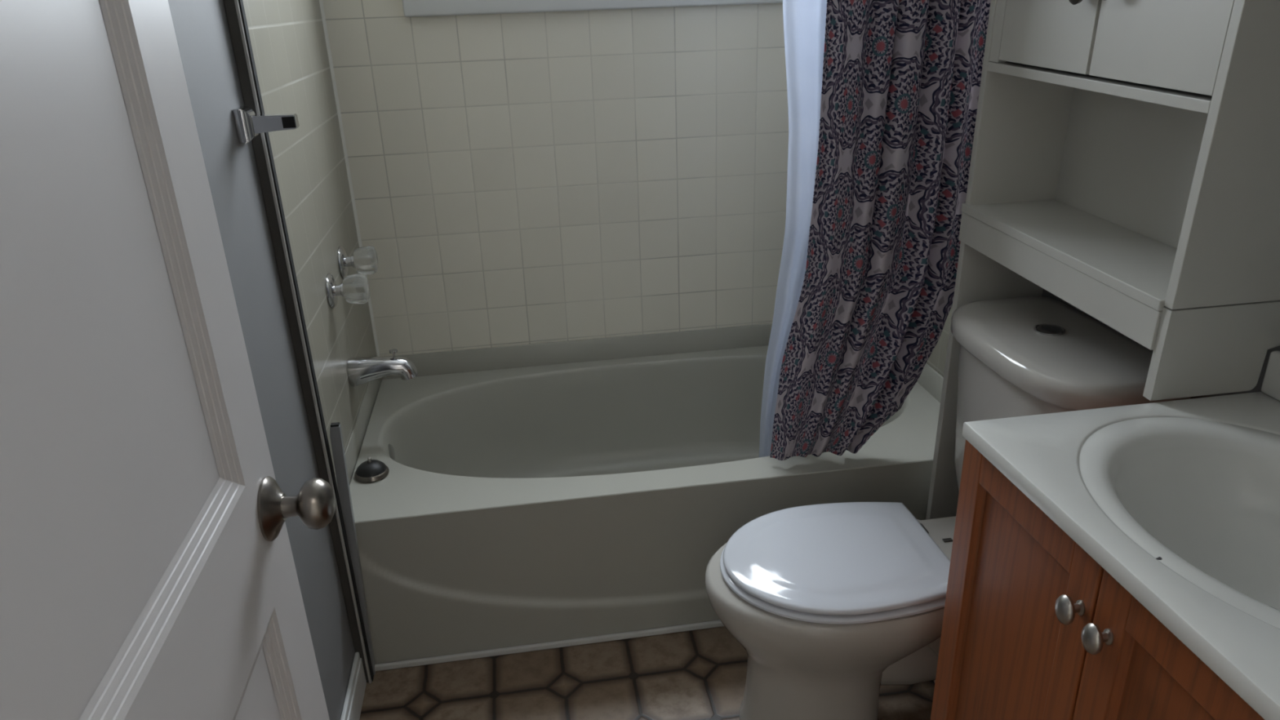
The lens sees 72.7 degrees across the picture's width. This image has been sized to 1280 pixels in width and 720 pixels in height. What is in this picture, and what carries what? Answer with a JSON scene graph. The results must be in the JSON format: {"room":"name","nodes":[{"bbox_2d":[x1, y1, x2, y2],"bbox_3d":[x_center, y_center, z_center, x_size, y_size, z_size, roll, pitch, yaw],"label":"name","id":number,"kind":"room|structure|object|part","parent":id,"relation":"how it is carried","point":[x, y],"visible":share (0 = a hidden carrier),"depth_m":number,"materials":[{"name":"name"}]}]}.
{"room":"bathroom","nodes":[
{"label":"bathroom","id":0,"kind":"room"},
{"bbox_2d":[168,0,377,719],"bbox_3d":[-0.679,-0.196,1.180,0.120,2.350,2.443,-5,23,-7],"label":"wall","id":1,"kind":"structure","parent":0,"point":[287,37],"depth_m":1.69,"materials":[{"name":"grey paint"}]},
{"bbox_2d":[231,106,299,143],"bbox_3d":[-0.624,-0.397,1.460,0.094,0.056,0.049,-5,23,-7],"label":"post","id":2,"kind":"object","parent":1,"relation":"attached to","point":[248,124],"visible":1,"depth_m":1.45,"materials":[{"name":"silver metal"}]},
{"bbox_3d":[-0.658,-0.394,1.456,0.026,0.056,0.049,-5,23,-7],"label":"plate","id":3,"kind":"part","parent":2,"relation":"part of","materials":[{"name":"silver metal"}]},
{"bbox_3d":[-0.616,-0.398,1.461,0.078,0.031,0.026,-5,23,-7],"label":"arm","id":4,"kind":"part","parent":2,"relation":"part of","materials":[{"name":"silver metal"}]},
{"bbox_2d":[281,116,295,128],"bbox_3d":[-0.587,-0.397,1.452,0.019,0.018,0.002,-5,23,-7],"label":"socket","id":5,"kind":"object","parent":2,"relation":"attached to","point":[286,122],"depth_m":1.45,"materials":[{"name":"black plastic"}]},
{"bbox_2d":[223,0,373,683],"bbox_3d":[-0.659,-0.196,1.605,0.026,2.020,0.026,-5,23,-7],"label":"jamb","id":6,"kind":"object","parent":1,"relation":"attached to","point":[234,9],"visible":0.87,"depth_m":1.64,"materials":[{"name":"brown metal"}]},
{"bbox_2d":[325,273,369,308],"bbox_3d":[-0.679,-0.165,2.029,0.086,0.082,0.082,-5,23,-7],"label":"handle","id":7,"kind":"object","parent":1,"relation":"attached to","point":[355,288],"visible":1,"depth_m":2.00,"materials":[{"name":"silver metal"}]},
{"bbox_3d":[-0.699,-0.163,2.026,0.023,0.032,0.032,-5,23,-7],"label":"stem","id":8,"kind":"part","parent":7,"relation":"part of","materials":[{"name":"silver metal"}]},
{"bbox_3d":[-0.663,-0.166,2.031,0.053,0.066,0.066,-5,23,-7],"label":"handle knob","id":9,"kind":"part","parent":7,"relation":"part of","materials":[{"name":"clear plastic"}]},
{"bbox_2d":[340,652,366,719],"bbox_3d":[-0.520,0.979,1.285,0.012,0.092,1.497,-5,23,-7],"label":"baseboard","id":10,"kind":"structure","parent":1,"relation":"attached to","point":[354,696],"depth_m":1.88,"materials":[{"name":"white paint"}]},
{"bbox_2d":[337,245,377,278],"bbox_3d":[-0.707,-0.249,2.186,0.086,0.082,0.082,-5,23,-7],"label":"handle","id":11,"kind":"object","parent":1,"relation":"attached to","point":[364,260],"visible":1,"depth_m":2.16,"materials":[{"name":"silver metal"}]},
{"bbox_3d":[-0.726,-0.247,2.184,0.023,0.032,0.032,-5,23,-7],"label":"stem","id":12,"kind":"part","parent":11,"relation":"part of","materials":[{"name":"silver metal"}]},
{"bbox_3d":[-0.691,-0.251,2.188,0.053,0.066,0.066,-5,23,-7],"label":"handle knob","id":13,"kind":"part","parent":11,"relation":"part of","materials":[{"name":"clear plastic"}]},
{"bbox_2d":[346,348,417,386],"bbox_3d":[-0.642,0.018,2.176,0.164,0.088,0.064,-5,23,-7],"label":"tub spout","id":14,"kind":"object","parent":1,"relation":"attached to","point":[361,371],"visible":1,"depth_m":2.15,"materials":[{"name":"silver metal"}]},
{"bbox_3d":[-0.614,-0.014,2.167,0.020,0.025,0.020,-5,23,-7],"label":"diverter knob","id":15,"kind":"part","parent":14,"relation":"part of","materials":[{"name":"silver metal"}]},
{"bbox_2d":[374,620,724,671],"bbox_3d":[0.024,0.658,2.100,1.301,0.017,0.010,-5,23,-7],"label":"trim","id":16,"kind":"structure","parent":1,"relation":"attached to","point":[588,640],"depth_m":2.06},
{"bbox_3d":[0.035,-1.178,1.441,1.528,0.060,0.060,-5,23,-7],"label":"curtain rod","id":17,"kind":"object","parent":1,"relation":"attached to","visible":0},
{"bbox_2d":[759,0,826,457],"bbox_3d":[0.458,-0.472,1.869,0.370,1.630,0.070,-2,23,0],"label":"curtain liner","id":18,"kind":"object","parent":17,"relation":"hanging from","point":[804,20],"visible":0.31,"depth_m":1.86,"materials":[{"name":"white plastic"}]},
{"bbox_2d":[769,0,991,460],"bbox_3d":[0.505,-0.489,1.772,0.449,1.527,0.072,-6,23,-9],"label":"shower curtain","id":19,"kind":"object","parent":17,"relation":"hanging from","point":[901,79],"visible":0.98,"depth_m":1.85,"materials":[{"name":"fabric"}]},
{"bbox_2d":[322,0,788,381],"bbox_3d":[-0.053,-0.747,2.440,1.770,2.350,0.090,-5,23,-7],"label":"wall","id":20,"kind":"structure","parent":0,"point":[517,179],"depth_m":2.45,"materials":[{"name":"beige tile"}]},
{"bbox_2d":[319,0,379,356],"bbox_3d":[-0.805,-0.877,2.210,0.007,1.882,0.007,-5,23,-7],"label":"trim","id":21,"kind":"structure","parent":20,"relation":"attached to","point":[321,2],"depth_m":2.34,"materials":[{"name":"white plastic"}]},
{"bbox_2d":[402,0,782,17],"bbox_3d":[-0.079,-1.306,2.190,1.105,0.784,0.107,-5,23,-7],"label":"window","id":22,"kind":"structure","parent":20,"relation":"in","point":[411,8],"depth_m":2.26,"materials":[{"name":"white paint"}]},
{"bbox_2d":[359,626,934,719],"bbox_3d":[0.265,1.102,1.109,2.500,0.050,4.150,-5,23,-7],"label":"floor","id":23,"kind":"structure","parent":0,"point":[699,674],"depth_m":1.96,"materials":[{"name":"tile"}]},
{"bbox_2d":[329,422,375,675],"bbox_3d":[-0.624,0.428,1.894,0.045,0.644,0.014,-5,23,-7],"label":"trim","id":24,"kind":"structure","parent":23,"relation":"on","point":[335,432],"depth_m":1.85,"materials":[{"name":"grey metal"}]},
{"bbox_2d":[336,323,943,664],"bbox_3d":[0.044,0.284,2.393,1.528,0.454,0.802,-5,23,-7],"label":"bathtub","id":25,"kind":"object","parent":23,"relation":"on","point":[552,491],"visible":0.63,"depth_m":2.06,"materials":[{"name":"ceramic"}]},
{"bbox_2d":[354,457,389,483],"bbox_3d":[-0.640,0.252,2.065,0.081,0.047,0.081,-5,23,-7],"label":"drain stopper","id":26,"kind":"object","parent":25,"relation":"on","point":[371,470],"visible":1,"depth_m":2.05,"materials":[{"name":"silver metal"}]},
{"bbox_3d":[-0.656,0.254,2.291,0.017,0.072,0.072,-5,23,-7],"label":"overflow plate","id":27,"kind":"part","parent":25,"relation":"part of","materials":[{"name":"silver metal"}]},
{"bbox_2d":[704,296,1191,719],"bbox_3d":[0.510,0.358,1.717,0.778,0.835,0.456,-5,23,-7],"label":"toilet","id":28,"kind":"object","parent":23,"relation":"on","point":[829,605],"visible":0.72,"depth_m":1.63,"materials":[{"name":"white ceramic"}]},
{"bbox_3d":[0.375,0.394,1.704,0.438,0.013,0.364,-5,23,-7],"label":"seat","id":29,"kind":"part","parent":28,"relation":"part of","materials":[{"name":"white plastic"}]},
{"bbox_3d":[0.374,0.378,1.697,0.426,0.018,0.352,-5,23,-7],"label":"lid","id":30,"kind":"part","parent":28,"relation":"part of","materials":[{"name":"white plastic"}]},
{"bbox_3d":[0.772,0.182,1.687,0.232,0.390,0.430,-5,23,-7],"label":"tank","id":31,"kind":"part","parent":28,"relation":"part of","materials":[{"name":"white ceramic"}]},
{"bbox_3d":[0.755,-0.022,1.599,0.256,0.052,0.456,-5,23,-7],"label":"tank lid","id":32,"kind":"part","parent":28,"relation":"part of","materials":[{"name":"white ceramic"}]},
{"bbox_2d":[930,439,1264,719],"bbox_3d":[0.750,0.586,1.158,0.494,0.831,0.635,-5,23,-7],"label":"vanity cabinet","id":33,"kind":"object","parent":23,"relation":"on","point":[1034,628],"visible":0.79,"depth_m":1.12,"materials":[{"name":"red wood"}]},
{"bbox_3d":[0.514,0.496,1.258,0.008,0.609,0.216,-5,23,-7],"label":"door panel","id":34,"kind":"part","parent":33,"relation":"part of","materials":[{"name":"red wood"}]},
{"bbox_3d":[0.517,0.496,1.258,0.019,0.705,0.312,-5,23,-7],"label":"cabinet door","id":35,"kind":"part","parent":33,"relation":"part of","materials":[{"name":"red wood"}]},
{"bbox_3d":[0.505,0.292,1.021,0.028,0.038,0.029,-5,23,-7],"label":"knob","id":36,"kind":"part","parent":33,"relation":"part of","materials":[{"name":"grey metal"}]},
{"bbox_3d":[0.513,0.312,0.974,0.028,0.038,0.029,-5,23,-7],"label":"knob","id":37,"kind":"part","parent":33,"relation":"part of","materials":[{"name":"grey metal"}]},
{"bbox_2d":[962,351,1279,719],"bbox_3d":[0.745,0.218,0.990,0.480,0.204,0.628,-5,23,-7],"label":"countertop","id":38,"kind":"structure","parent":33,"relation":"on","point":[1178,501],"depth_m":1.14,"materials":[{"name":"stone"}]},
{"bbox_3d":[0.562,0.617,0.967,0.008,0.609,0.221,-5,23,-7],"label":"door panel","id":39,"kind":"part","parent":33,"relation":"part of","materials":[{"name":"red wood"}]},
{"bbox_3d":[0.565,0.616,0.967,0.019,0.705,0.317,-5,23,-7],"label":"cabinet door","id":40,"kind":"part","parent":33,"relation":"part of","materials":[{"name":"red wood"}]},
{"bbox_2d":[925,0,1279,519],"bbox_3d":[0.777,-0.233,1.475,0.218,2.106,0.595,-5,24,-7],"label":"tall cabinet","id":41,"kind":"object","parent":23,"relation":"on","point":[1125,165],"visible":0.91,"depth_m":1.37,"materials":[{"name":"white wood"}]},
{"bbox_3d":[0.747,-0.349,1.736,0.190,2.106,0.018,-5,24,-7],"label":"panel","id":42,"kind":"part","parent":41,"relation":"part of","materials":[{"name":"white wood"}]},
{"bbox_3d":[0.668,-0.853,1.305,0.016,0.786,0.258,-5,24,-7],"label":"cabinet door","id":43,"kind":"part","parent":41,"relation":"part of","materials":[{"name":"white wood"}]},
{"bbox_3d":[0.670,-0.557,1.325,0.027,0.029,0.029,-5,24,-7],"label":"knob","id":44,"kind":"part","parent":41,"relation":"part of","materials":[{"name":"brown metal"}]},
{"bbox_3d":[0.867,-0.673,1.293,0.007,1.160,0.558,-5,24,-7],"label":"panel","id":45,"kind":"part","parent":41,"relation":"part of","materials":[{"name":"white wood"}]},
{"bbox_3d":[0.708,-0.747,1.067,0.016,0.786,0.255,-5,24,-7],"label":"cabinet door","id":46,"kind":"part","parent":41,"relation":"part of","materials":[{"name":"white wood"}]},
{"bbox_3d":[0.837,-0.016,1.261,0.190,0.140,0.017,-5,24,-7],"label":"panel","id":47,"kind":"part","parent":41,"relation":"part of","materials":[{"name":"white wood"}]},
{"bbox_3d":[0.819,-0.580,1.008,0.190,1.094,0.017,-5,24,-7],"label":"panel","id":48,"kind":"part","parent":41,"relation":"part of","materials":[{"name":"white wood"}]},
{"bbox_2d":[926,288,1279,398],"bbox_3d":[0.951,-0.341,1.386,0.120,2.350,2.443,-5,23,-7],"label":"wall","id":49,"kind":"structure","parent":0,"point":[936,360],"depth_m":2.25,"materials":[{"name":"grey paint"}]},
{"bbox_2d":[1261,351,1279,401],"bbox_3d":[0.971,0.134,0.992,0.017,0.067,0.628,-5,23,-7],"label":"backsplash","id":50,"kind":"structure","parent":49,"relation":"attached to","point":[1270,386],"depth_m":1.26,"materials":[{"name":"stone"}]},
{"bbox_3d":[0.311,0.174,0.213,1.770,2.350,0.100,-5,23,-7],"label":"wall","id":51,"kind":"structure","parent":0,"visible":0},
{"bbox_2d":[0,0,335,719],"bbox_3d":[-0.325,0.214,0.587,0.101,2.010,0.721,-5,23,-7],"label":"door","id":52,"kind":"structure","parent":51,"relation":"in","point":[148,571],"depth_m":0.63,"materials":[{"name":"white paint"}]},
{"bbox_3d":[-0.360,-0.188,0.417,0.011,0.895,0.541,-5,23,-7],"label":"panel moulding","id":53,"kind":"part","parent":52,"relation":"part of","materials":[{"name":"white paint"}]},
{"bbox_3d":[-0.330,0.652,0.769,0.011,0.642,0.541,-5,23,-7],"label":"panel moulding","id":54,"kind":"part","parent":52,"relation":"part of","materials":[{"name":"white paint"}]},
{"bbox_3d":[-0.344,0.150,0.903,0.050,0.054,0.054,-5,23,-7],"label":"knob","id":55,"kind":"part","parent":52,"relation":"part of","materials":[{"name":"silver metal"}]}
]}

